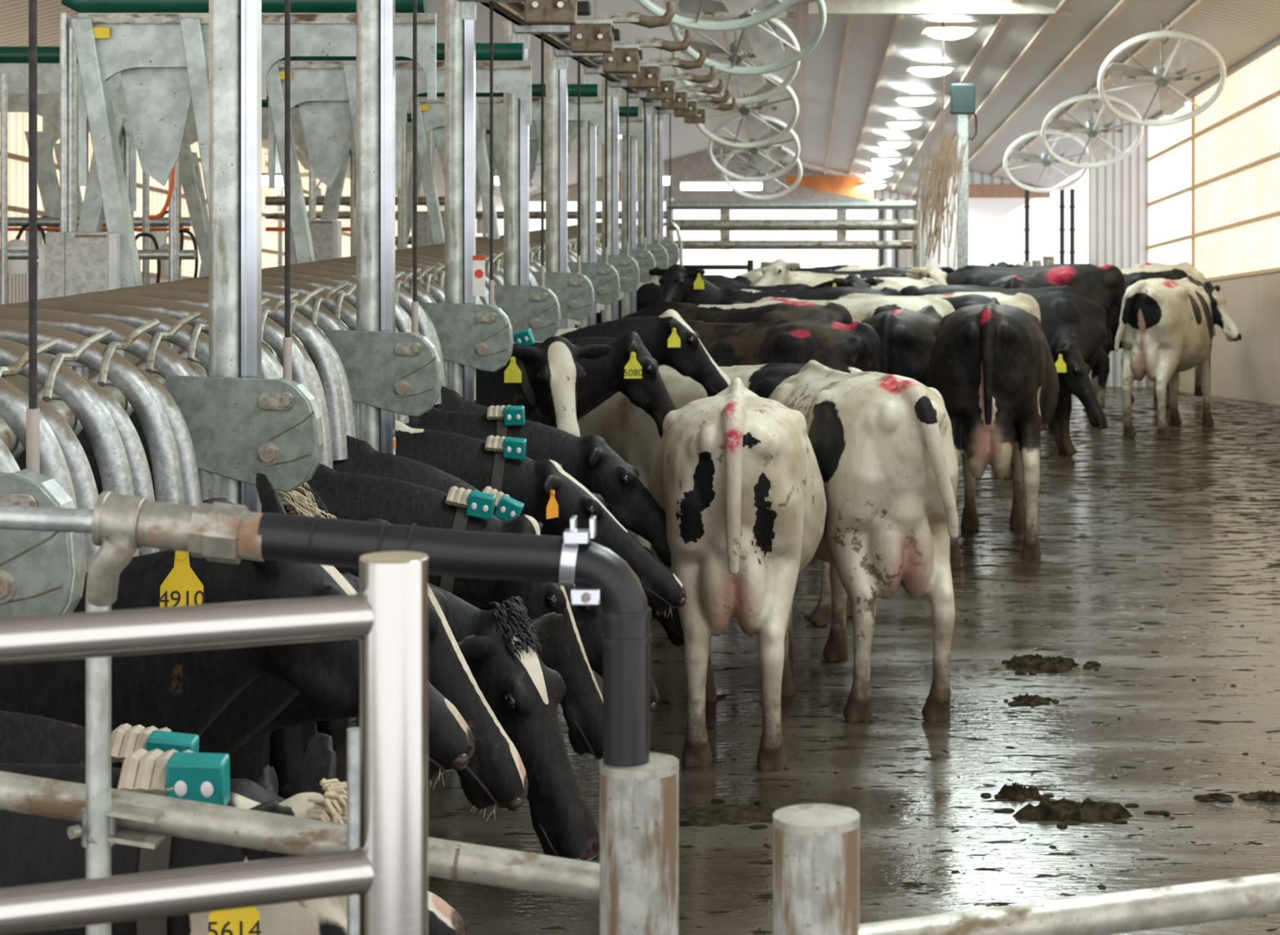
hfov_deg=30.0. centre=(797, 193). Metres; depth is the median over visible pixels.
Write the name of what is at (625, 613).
pipe
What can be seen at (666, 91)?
bracket
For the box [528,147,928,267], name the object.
wall
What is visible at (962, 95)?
post
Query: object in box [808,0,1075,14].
ceiling light
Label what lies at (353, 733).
pipe
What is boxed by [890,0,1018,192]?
trim
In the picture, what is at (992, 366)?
cow
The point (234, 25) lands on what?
pole
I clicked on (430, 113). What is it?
frame
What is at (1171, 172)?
window
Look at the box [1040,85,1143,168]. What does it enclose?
ceiling fan
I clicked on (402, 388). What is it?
bolt
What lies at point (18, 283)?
wall
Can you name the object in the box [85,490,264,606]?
fitting
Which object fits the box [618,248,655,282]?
plate
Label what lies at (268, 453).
bolt
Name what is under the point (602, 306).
metal pipe
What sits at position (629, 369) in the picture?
cow
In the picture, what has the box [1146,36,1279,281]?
window
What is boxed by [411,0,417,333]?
cable
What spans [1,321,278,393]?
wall
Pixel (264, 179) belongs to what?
diffuser
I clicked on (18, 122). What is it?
window
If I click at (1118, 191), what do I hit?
wall
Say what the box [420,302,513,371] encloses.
plate
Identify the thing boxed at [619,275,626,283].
washer
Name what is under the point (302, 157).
ceiling fan
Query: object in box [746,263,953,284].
cow
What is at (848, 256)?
window
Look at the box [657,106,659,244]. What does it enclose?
cable
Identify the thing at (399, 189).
pipe
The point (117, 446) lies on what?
metal pipe
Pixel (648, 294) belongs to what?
cow
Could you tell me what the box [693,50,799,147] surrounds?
ceiling fan
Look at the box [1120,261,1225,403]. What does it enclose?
cow
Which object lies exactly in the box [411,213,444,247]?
tall cabinet
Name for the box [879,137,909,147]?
diffuser
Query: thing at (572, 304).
washer
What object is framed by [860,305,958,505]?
cow
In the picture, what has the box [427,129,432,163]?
pipe
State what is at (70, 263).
metal box
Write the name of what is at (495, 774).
cow
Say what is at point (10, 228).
pipe
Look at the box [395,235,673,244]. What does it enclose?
pipe
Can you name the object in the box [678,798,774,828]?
cow dung
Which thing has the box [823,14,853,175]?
trim
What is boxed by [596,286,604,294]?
washer
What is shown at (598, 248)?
metal pipe
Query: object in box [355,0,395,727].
pole
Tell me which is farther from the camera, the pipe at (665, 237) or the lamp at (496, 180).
the lamp at (496, 180)
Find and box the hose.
[147,164,175,219]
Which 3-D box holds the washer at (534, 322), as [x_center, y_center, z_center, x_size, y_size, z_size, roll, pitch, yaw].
[-1.385,0.680,12.520,0.060,0.060,0.005,0,0,0]
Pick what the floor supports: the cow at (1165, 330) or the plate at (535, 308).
the cow at (1165, 330)
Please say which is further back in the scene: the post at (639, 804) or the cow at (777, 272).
the cow at (777, 272)
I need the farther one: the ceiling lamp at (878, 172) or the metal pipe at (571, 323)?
the ceiling lamp at (878, 172)
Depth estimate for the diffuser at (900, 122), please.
42.01 m
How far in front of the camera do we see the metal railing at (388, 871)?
2.35 m
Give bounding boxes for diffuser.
[261,175,284,186]
[663,177,669,184]
[680,182,761,190]
[862,181,884,189]
[866,168,892,177]
[872,154,900,164]
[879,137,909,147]
[887,117,920,128]
[897,97,934,105]
[910,66,951,76]
[925,27,973,39]
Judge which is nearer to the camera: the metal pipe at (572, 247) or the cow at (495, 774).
the cow at (495, 774)
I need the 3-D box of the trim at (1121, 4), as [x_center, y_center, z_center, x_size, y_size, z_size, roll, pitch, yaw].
[3.470,-1.759,30.000,0.070,3.962,64.000,0,0,0]
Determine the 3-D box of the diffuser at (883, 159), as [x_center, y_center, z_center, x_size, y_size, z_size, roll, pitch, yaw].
[1.900,-0.746,51.050,0.600,0.200,1.200,0,0,0]
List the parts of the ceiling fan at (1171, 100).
blade, hanger rod, blade, motor, blade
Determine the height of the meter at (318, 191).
0.398 m
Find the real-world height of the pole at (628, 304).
3.165 m
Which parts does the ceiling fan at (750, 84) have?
blade, hanger rod, blade, blade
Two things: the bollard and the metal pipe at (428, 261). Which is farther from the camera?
the metal pipe at (428, 261)
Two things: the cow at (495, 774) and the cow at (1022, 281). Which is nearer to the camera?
the cow at (495, 774)
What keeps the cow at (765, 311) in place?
on the floor
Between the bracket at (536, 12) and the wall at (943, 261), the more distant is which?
the wall at (943, 261)
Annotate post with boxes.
[599,751,679,934]
[950,83,977,269]
[1022,261,1031,266]
[1023,189,1030,261]
[1031,260,1041,266]
[1043,256,1053,265]
[1058,189,1065,263]
[1068,188,1075,263]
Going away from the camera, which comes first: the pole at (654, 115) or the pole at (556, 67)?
the pole at (556, 67)
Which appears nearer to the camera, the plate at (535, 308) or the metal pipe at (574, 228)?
the plate at (535, 308)
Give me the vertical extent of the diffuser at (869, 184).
0.200 m
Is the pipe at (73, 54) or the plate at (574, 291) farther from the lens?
the plate at (574, 291)
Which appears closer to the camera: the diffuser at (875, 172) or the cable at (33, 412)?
the cable at (33, 412)
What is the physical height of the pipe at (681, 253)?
2.000 m
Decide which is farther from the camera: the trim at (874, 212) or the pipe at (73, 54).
the trim at (874, 212)
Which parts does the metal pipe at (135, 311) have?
lever, lever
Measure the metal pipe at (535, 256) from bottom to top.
0.611 m
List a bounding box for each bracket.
[457,0,577,25]
[513,0,675,53]
[554,28,693,73]
[585,48,706,88]
[608,65,716,99]
[628,78,724,109]
[643,88,731,116]
[656,97,737,123]
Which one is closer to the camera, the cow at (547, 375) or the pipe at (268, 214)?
the cow at (547, 375)
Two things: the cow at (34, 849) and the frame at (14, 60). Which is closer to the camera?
the cow at (34, 849)
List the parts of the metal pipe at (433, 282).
lever, lever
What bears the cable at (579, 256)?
hanging from the pole at (556, 67)
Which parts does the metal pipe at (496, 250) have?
lever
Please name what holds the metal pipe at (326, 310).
attached to the pole at (375, 19)
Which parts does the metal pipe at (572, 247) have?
lever, lever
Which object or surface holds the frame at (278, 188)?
on the floor
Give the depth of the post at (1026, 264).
36.74 m
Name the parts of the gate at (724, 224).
post, rail, rail, rail, post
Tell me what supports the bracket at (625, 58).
attached to the pole at (556, 67)
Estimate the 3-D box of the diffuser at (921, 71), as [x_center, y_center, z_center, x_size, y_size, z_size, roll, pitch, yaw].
[1.900,-1.786,34.050,0.600,0.200,1.200,0,0,0]
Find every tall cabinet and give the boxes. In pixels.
[290,219,342,264]
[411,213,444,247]
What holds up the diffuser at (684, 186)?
attached to the lamp at (721, 184)
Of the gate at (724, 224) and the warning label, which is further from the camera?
the gate at (724, 224)
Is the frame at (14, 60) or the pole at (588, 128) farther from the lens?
the pole at (588, 128)
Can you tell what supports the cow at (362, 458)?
on the floor
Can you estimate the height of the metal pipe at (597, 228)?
0.611 m
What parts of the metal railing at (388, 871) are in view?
rail, rail, post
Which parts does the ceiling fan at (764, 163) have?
blade, blade, blade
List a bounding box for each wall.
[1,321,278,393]
[8,265,168,303]
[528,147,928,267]
[928,172,956,273]
[968,168,1030,184]
[1088,107,1148,386]
[1147,271,1279,404]
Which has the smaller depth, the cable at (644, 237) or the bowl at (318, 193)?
the cable at (644, 237)
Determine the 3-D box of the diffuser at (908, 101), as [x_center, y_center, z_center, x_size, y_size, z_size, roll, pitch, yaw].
[1.900,-1.526,38.300,0.600,0.200,1.200,0,0,0]
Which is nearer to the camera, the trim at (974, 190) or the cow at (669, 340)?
the cow at (669, 340)
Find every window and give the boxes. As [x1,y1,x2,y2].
[8,111,427,279]
[836,234,871,266]
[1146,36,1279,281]
[1148,97,1195,267]
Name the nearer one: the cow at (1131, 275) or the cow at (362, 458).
the cow at (362, 458)
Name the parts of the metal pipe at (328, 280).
lever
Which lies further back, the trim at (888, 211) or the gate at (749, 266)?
the trim at (888, 211)
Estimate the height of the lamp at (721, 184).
2.074 m
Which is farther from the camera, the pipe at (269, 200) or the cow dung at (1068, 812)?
the pipe at (269, 200)
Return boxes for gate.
[665,198,920,268]
[683,259,753,272]
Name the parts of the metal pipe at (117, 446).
lever, lever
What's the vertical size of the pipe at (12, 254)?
0.052 m
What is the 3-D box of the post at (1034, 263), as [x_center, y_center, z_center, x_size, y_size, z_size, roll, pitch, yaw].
[3.336,1.826,33.200,0.134,1.802,0.134,0,0,0]
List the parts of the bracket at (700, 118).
arm, plate, cross arm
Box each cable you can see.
[26,0,39,472]
[283,0,292,379]
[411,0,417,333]
[488,1,493,305]
[540,33,544,286]
[577,56,581,273]
[604,73,608,263]
[626,87,629,255]
[643,97,645,249]
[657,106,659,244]
[669,114,671,239]
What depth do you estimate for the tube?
5.57 m
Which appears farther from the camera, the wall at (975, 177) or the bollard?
the wall at (975, 177)
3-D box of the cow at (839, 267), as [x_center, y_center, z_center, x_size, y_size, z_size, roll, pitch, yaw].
[-0.025,1.520,26.431,2.308,1.474,0.692,0,0,8]
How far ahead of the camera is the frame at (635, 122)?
20.59 m
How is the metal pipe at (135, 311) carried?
attached to the tube
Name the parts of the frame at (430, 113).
leaning leg, leaning leg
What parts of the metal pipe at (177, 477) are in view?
lever, lever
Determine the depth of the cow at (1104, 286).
24.10 m
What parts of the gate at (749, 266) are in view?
frame, post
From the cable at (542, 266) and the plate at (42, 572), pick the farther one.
the cable at (542, 266)
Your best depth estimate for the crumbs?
10.18 m
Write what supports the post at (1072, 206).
on the floor
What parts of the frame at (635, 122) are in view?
leaning leg, leaning leg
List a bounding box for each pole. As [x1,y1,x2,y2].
[208,0,261,512]
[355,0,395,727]
[444,0,476,403]
[502,20,529,285]
[544,45,568,328]
[576,64,596,328]
[600,78,618,322]
[620,90,636,317]
[636,99,651,282]
[651,107,663,278]
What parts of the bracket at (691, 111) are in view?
arm, plate, cross arm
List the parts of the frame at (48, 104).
leaning leg, leaning leg, leaning leg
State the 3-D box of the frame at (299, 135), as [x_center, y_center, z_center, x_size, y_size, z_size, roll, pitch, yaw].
[-5.300,0.690,25.504,2.800,3.120,0.108,0,0,0]
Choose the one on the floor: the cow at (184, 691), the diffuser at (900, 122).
the cow at (184, 691)
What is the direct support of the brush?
hanging from the ceiling
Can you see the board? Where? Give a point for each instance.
(840, 184)
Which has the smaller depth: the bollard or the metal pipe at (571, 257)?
the bollard
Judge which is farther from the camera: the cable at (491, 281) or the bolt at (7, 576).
the cable at (491, 281)
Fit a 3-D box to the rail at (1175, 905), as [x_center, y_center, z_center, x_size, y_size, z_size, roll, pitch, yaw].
[0.680,0.855,2.945,1.333,0.047,0.047,0,0,-22]
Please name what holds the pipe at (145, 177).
on the floor
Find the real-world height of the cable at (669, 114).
1.560 m
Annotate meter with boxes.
[8,222,45,273]
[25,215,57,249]
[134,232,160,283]
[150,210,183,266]
[160,229,198,277]
[315,181,321,195]
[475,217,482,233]
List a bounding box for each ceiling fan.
[263,144,308,177]
[493,151,544,195]
[635,0,795,31]
[669,0,826,75]
[671,8,799,104]
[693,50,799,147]
[706,103,799,182]
[722,142,802,199]
[1003,125,1088,192]
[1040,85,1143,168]
[1097,19,1226,126]
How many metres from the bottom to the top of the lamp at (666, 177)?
2.308 m
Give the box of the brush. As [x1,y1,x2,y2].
[910,14,968,270]
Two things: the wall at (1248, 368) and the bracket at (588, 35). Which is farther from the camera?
the wall at (1248, 368)
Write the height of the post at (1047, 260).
1.732 m
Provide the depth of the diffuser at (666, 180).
39.95 m
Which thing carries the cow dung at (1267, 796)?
on the floor
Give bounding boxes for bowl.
[8,245,27,273]
[160,259,179,275]
[315,190,321,195]
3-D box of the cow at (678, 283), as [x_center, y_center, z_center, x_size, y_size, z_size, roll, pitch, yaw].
[-0.173,1.425,20.115,2.168,1.664,0.684,0,0,-4]
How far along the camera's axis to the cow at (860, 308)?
18.05 m
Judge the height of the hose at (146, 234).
0.398 m
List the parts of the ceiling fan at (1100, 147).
blade, hanger rod, blade, motor, blade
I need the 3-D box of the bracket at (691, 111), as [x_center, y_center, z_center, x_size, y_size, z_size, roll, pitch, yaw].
[-1.072,-0.900,23.063,0.856,0.300,0.194,0,0,0]
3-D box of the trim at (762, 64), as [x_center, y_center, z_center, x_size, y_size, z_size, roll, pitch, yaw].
[-0.600,-2.776,30.000,0.070,3.962,64.000,0,0,0]
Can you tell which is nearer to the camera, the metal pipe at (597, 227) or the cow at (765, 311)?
the cow at (765, 311)
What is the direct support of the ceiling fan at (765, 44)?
hanging from the ceiling
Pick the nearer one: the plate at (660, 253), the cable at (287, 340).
the cable at (287, 340)
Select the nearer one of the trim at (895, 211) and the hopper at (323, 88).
the hopper at (323, 88)
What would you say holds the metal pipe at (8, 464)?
attached to the tube
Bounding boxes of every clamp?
[67,801,165,848]
[559,515,600,605]
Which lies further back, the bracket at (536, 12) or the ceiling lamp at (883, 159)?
the ceiling lamp at (883, 159)
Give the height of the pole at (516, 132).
3.165 m
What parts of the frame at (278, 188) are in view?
support post, leaning leg, leaning leg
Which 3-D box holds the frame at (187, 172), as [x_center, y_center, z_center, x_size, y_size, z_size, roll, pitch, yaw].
[-5.300,0.690,21.104,2.800,3.120,0.108,0,0,0]
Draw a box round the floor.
[269,386,1279,934]
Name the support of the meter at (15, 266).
hanging from the ceiling
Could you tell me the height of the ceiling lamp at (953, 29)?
0.250 m
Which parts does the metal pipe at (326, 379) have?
lever, lever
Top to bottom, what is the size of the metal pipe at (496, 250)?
0.611 m
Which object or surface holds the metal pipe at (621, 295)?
attached to the tube
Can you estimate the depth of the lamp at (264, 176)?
29.95 m
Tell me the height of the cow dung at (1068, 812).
0.065 m
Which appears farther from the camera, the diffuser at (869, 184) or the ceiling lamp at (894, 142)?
the diffuser at (869, 184)
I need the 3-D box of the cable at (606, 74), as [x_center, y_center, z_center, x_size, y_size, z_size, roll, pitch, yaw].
[-1.355,-0.270,16.810,0.024,1.560,0.023,0,0,0]
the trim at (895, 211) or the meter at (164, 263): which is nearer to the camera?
the meter at (164, 263)
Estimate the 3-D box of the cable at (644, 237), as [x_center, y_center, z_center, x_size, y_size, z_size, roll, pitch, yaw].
[-1.355,-0.270,21.010,0.024,1.560,0.023,0,0,0]
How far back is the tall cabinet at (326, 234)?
12.88 m
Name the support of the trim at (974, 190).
attached to the wall at (975, 177)
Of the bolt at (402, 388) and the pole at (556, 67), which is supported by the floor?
the pole at (556, 67)
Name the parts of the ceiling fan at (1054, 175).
blade, blade, blade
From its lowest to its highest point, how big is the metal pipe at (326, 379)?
0.611 m
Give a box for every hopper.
[59,0,437,288]
[266,43,532,263]
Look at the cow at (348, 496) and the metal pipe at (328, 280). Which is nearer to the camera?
the cow at (348, 496)
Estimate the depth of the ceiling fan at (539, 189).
42.36 m
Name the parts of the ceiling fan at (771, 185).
blade, blade, blade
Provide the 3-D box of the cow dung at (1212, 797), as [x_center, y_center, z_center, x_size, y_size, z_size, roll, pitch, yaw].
[1.549,2.242,8.848,0.151,0.033,0.110,0,0,0]
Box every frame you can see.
[0,46,136,231]
[8,93,208,277]
[42,96,355,261]
[178,112,434,279]
[275,128,493,266]
[401,84,604,248]
[482,106,643,237]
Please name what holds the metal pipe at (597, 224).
attached to the tube
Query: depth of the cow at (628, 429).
12.83 m
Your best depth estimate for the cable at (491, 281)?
10.50 m
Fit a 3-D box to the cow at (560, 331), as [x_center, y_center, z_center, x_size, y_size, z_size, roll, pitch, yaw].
[-2.027,1.501,13.300,2.412,1.516,0.656,0,0,0]
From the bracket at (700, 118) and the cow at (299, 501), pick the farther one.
the bracket at (700, 118)
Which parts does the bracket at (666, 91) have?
arm, plate, cross arm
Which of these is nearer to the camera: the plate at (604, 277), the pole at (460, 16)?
the pole at (460, 16)
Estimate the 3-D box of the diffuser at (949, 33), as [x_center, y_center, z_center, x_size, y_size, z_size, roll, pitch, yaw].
[1.900,-2.046,29.800,0.600,0.200,1.200,0,0,0]
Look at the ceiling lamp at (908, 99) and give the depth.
37.76 m
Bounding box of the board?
[786,174,873,199]
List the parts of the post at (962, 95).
post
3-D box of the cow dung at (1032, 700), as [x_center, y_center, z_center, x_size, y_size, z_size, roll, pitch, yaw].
[1.036,2.239,10.515,0.244,0.044,0.202,0,0,0]
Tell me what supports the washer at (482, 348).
in the plate at (477, 336)
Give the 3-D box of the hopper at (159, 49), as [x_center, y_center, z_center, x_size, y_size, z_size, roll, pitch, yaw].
[-2.037,-0.164,8.803,1.393,1.228,0.105,0,0,0]
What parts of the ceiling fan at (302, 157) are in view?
blade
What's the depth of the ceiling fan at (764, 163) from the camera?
35.93 m
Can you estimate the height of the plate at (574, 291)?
0.305 m
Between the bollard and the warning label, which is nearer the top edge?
the warning label
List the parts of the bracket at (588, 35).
arm, plate, cross arm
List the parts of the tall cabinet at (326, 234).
panel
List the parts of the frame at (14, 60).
leaning leg, support post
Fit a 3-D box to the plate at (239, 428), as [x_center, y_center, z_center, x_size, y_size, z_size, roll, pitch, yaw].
[-1.496,0.628,6.251,0.479,0.305,0.094,0,0,0]
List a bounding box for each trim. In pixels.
[714,17,753,157]
[759,62,773,142]
[798,0,804,163]
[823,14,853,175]
[847,14,902,176]
[871,199,877,266]
[879,199,884,266]
[886,199,891,266]
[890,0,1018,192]
[894,199,897,267]
[910,0,1071,197]
[968,0,1130,165]
[968,0,1208,198]
[968,184,1049,197]
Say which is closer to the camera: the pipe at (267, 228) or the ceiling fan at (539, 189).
the pipe at (267, 228)
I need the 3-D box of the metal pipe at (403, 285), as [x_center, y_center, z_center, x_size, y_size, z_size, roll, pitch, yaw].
[-2.124,0.607,10.337,1.226,0.611,0.790,0,0,0]
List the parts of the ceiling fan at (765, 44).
blade, blade, blade, motor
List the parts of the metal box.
panel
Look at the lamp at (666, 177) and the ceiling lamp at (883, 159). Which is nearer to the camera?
the lamp at (666, 177)
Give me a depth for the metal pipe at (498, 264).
13.43 m
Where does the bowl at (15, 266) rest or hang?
on the meter at (15, 266)
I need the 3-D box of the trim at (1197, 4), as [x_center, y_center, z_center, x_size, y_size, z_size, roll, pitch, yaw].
[4.100,-1.601,30.000,0.070,3.962,64.000,0,0,0]
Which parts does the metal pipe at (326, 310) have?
lever, lever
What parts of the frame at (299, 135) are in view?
support post, leaning leg, leaning leg, leaning leg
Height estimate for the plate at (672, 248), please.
0.305 m
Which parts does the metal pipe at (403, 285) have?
lever, lever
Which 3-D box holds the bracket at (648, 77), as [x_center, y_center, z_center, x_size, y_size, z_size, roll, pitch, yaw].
[-1.072,-0.900,16.763,0.856,0.300,0.194,0,0,0]
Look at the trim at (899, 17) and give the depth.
38.11 m
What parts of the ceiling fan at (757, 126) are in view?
blade, blade, motor, blade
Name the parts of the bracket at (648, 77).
arm, plate, cross arm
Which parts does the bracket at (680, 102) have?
arm, plate, cross arm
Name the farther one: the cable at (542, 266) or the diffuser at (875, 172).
the diffuser at (875, 172)
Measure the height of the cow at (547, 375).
1.659 m
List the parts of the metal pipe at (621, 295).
lever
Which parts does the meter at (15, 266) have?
lid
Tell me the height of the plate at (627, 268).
0.305 m
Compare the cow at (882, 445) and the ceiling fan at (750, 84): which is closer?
the cow at (882, 445)
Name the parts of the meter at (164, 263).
lid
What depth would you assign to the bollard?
2.66 m
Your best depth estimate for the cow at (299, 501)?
6.60 m
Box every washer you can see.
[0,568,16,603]
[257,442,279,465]
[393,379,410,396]
[475,342,488,355]
[528,317,540,328]
[568,299,577,309]
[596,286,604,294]
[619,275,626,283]
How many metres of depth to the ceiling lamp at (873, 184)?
58.90 m
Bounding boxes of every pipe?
[0,73,8,304]
[0,293,283,378]
[0,307,212,551]
[0,327,159,572]
[0,438,20,472]
[0,505,93,533]
[8,217,192,226]
[8,226,190,231]
[8,249,196,259]
[67,284,355,468]
[68,27,76,368]
[85,598,111,934]
[142,170,149,284]
[142,275,397,439]
[168,158,178,352]
[205,267,419,423]
[257,511,651,766]
[261,262,447,404]
[265,195,444,205]
[265,210,667,218]
[265,226,351,231]
[299,257,444,302]
[308,155,315,219]
[334,253,497,306]
[346,726,359,934]
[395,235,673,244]
[395,248,503,284]
[397,124,401,249]
[399,245,503,276]
[417,243,539,285]
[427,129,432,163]
[440,240,568,328]
[475,235,577,262]
[475,237,580,328]
[499,233,599,312]
[528,230,601,254]
[528,231,604,310]
[534,229,624,300]
[567,226,637,289]
[567,227,621,248]
[569,223,637,243]
[570,225,639,288]
[595,222,637,238]
[663,220,683,266]
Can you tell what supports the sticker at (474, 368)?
attached to the pole at (460, 16)
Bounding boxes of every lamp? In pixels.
[261,94,284,186]
[494,176,499,184]
[618,40,621,137]
[660,48,669,184]
[680,77,763,190]
[859,178,888,189]
[864,166,895,177]
[869,152,903,164]
[875,135,913,147]
[884,115,924,128]
[893,89,939,105]
[904,58,957,76]
[920,18,980,39]
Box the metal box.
[38,231,124,379]
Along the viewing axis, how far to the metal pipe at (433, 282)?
10.91 m
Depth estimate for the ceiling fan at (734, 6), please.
16.91 m
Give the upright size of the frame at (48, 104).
3.120 m
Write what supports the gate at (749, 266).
on the floor
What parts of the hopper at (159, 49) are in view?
leaning leg, leaning leg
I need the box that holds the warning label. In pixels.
[472,255,484,296]
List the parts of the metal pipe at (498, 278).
lever, lever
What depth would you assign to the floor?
10.13 m
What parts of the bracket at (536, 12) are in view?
arm, plate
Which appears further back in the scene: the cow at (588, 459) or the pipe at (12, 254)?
the pipe at (12, 254)
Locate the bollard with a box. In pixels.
[773,803,859,934]
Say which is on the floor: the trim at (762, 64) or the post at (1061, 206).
the post at (1061, 206)
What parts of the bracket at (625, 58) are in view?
arm, plate, cross arm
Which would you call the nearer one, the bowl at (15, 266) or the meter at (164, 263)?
the bowl at (15, 266)
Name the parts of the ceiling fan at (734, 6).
blade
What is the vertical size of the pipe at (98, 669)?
1.755 m
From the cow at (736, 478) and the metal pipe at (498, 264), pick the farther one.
the metal pipe at (498, 264)
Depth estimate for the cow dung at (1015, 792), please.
8.86 m
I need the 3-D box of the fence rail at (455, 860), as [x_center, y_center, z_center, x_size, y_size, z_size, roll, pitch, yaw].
[-0.680,0.803,3.000,0.889,0.182,0.048,0,0,0]
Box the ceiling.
[0,0,1279,220]
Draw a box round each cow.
[0,472,476,789]
[0,710,468,934]
[0,732,346,934]
[14,449,603,799]
[23,429,659,782]
[98,482,336,518]
[128,413,687,782]
[198,518,528,821]
[229,582,599,861]
[281,331,678,437]
[404,404,671,567]
[433,386,684,646]
[475,328,612,436]
[483,309,730,610]
[535,328,577,342]
[573,275,751,328]
[577,362,862,626]
[621,301,853,324]
[636,274,875,311]
[647,377,826,770]
[648,263,902,304]
[683,319,881,373]
[740,264,891,276]
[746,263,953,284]
[749,258,938,291]
[751,296,955,322]
[768,360,958,723]
[802,266,912,275]
[834,292,1040,479]
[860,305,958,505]
[899,284,1107,456]
[925,297,1059,560]
[946,263,1124,412]
[988,272,1057,439]
[989,261,1188,408]
[1114,275,1241,439]
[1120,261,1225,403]
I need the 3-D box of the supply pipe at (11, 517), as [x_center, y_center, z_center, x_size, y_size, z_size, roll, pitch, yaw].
[-0.968,0.402,2.950,0.216,0.039,0.030,0,0,0]
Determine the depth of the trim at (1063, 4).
31.67 m
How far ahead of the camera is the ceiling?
35.37 m
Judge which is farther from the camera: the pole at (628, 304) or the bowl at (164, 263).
the pole at (628, 304)
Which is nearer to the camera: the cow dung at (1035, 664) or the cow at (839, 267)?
the cow dung at (1035, 664)
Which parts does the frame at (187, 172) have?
leaning leg, leaning leg, leaning leg, support post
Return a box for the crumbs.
[599,421,1279,930]
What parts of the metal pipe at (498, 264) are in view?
lever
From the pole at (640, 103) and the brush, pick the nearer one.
the pole at (640, 103)
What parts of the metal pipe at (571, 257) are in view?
lever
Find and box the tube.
[0,344,309,451]
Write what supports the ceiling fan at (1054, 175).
hanging from the ceiling
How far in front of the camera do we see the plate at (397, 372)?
8.32 m
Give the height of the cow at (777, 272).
1.636 m
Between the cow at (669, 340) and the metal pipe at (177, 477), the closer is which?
the metal pipe at (177, 477)
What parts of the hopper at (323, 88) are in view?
leaning leg, leaning leg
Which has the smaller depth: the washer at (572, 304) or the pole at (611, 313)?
the washer at (572, 304)
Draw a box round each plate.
[0,468,86,617]
[163,375,324,491]
[325,329,442,416]
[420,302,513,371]
[484,284,560,341]
[530,271,595,320]
[567,262,620,304]
[595,253,639,292]
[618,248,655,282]
[636,243,668,268]
[651,239,679,267]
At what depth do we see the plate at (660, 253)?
23.02 m
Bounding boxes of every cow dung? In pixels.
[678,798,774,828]
[980,782,1053,801]
[993,796,1169,828]
[1000,653,1101,675]
[1004,693,1058,706]
[1193,792,1234,801]
[1237,790,1279,801]
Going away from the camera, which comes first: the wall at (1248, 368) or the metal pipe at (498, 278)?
the metal pipe at (498, 278)
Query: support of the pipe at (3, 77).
on the floor
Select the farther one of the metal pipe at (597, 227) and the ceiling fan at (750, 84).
the ceiling fan at (750, 84)
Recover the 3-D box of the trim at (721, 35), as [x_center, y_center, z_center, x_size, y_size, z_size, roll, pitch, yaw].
[-1.200,-2.926,30.000,0.070,3.962,64.000,0,0,0]
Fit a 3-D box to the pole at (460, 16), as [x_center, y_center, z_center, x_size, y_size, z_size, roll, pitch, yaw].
[-1.515,0.667,10.500,0.180,3.165,0.180,0,0,0]
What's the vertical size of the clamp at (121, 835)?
0.048 m
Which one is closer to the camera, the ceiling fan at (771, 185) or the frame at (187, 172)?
the frame at (187, 172)
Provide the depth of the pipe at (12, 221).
14.97 m
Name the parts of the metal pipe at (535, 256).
lever, lever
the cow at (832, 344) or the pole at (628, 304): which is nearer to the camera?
the cow at (832, 344)
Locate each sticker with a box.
[393,436,395,454]
[474,368,475,399]
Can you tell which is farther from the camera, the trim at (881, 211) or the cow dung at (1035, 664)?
the trim at (881, 211)
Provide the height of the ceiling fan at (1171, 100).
1.483 m
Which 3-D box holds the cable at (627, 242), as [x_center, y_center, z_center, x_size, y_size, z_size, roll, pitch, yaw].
[-1.355,-0.270,18.910,0.024,1.560,0.023,0,0,0]
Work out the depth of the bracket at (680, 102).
20.94 m
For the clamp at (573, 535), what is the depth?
2.92 m
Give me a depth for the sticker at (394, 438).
8.39 m
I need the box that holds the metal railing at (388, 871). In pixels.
[0,551,428,934]
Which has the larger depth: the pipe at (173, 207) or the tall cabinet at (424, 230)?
the tall cabinet at (424, 230)
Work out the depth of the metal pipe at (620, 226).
24.75 m
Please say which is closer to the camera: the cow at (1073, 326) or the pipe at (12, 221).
the pipe at (12, 221)
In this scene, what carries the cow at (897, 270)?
on the floor
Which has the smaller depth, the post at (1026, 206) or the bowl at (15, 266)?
the bowl at (15, 266)
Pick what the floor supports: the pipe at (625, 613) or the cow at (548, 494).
the cow at (548, 494)
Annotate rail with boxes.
[0,770,599,902]
[480,2,665,110]
[857,872,1279,934]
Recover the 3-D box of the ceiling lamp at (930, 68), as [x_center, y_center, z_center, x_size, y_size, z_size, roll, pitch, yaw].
[1.900,-1.811,34.050,0.680,0.250,1.320,0,0,0]
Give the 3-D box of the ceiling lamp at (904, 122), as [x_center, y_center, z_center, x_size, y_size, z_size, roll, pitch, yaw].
[1.900,-1.291,42.550,0.680,0.250,1.320,0,0,0]
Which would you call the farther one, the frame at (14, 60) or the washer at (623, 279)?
the washer at (623, 279)

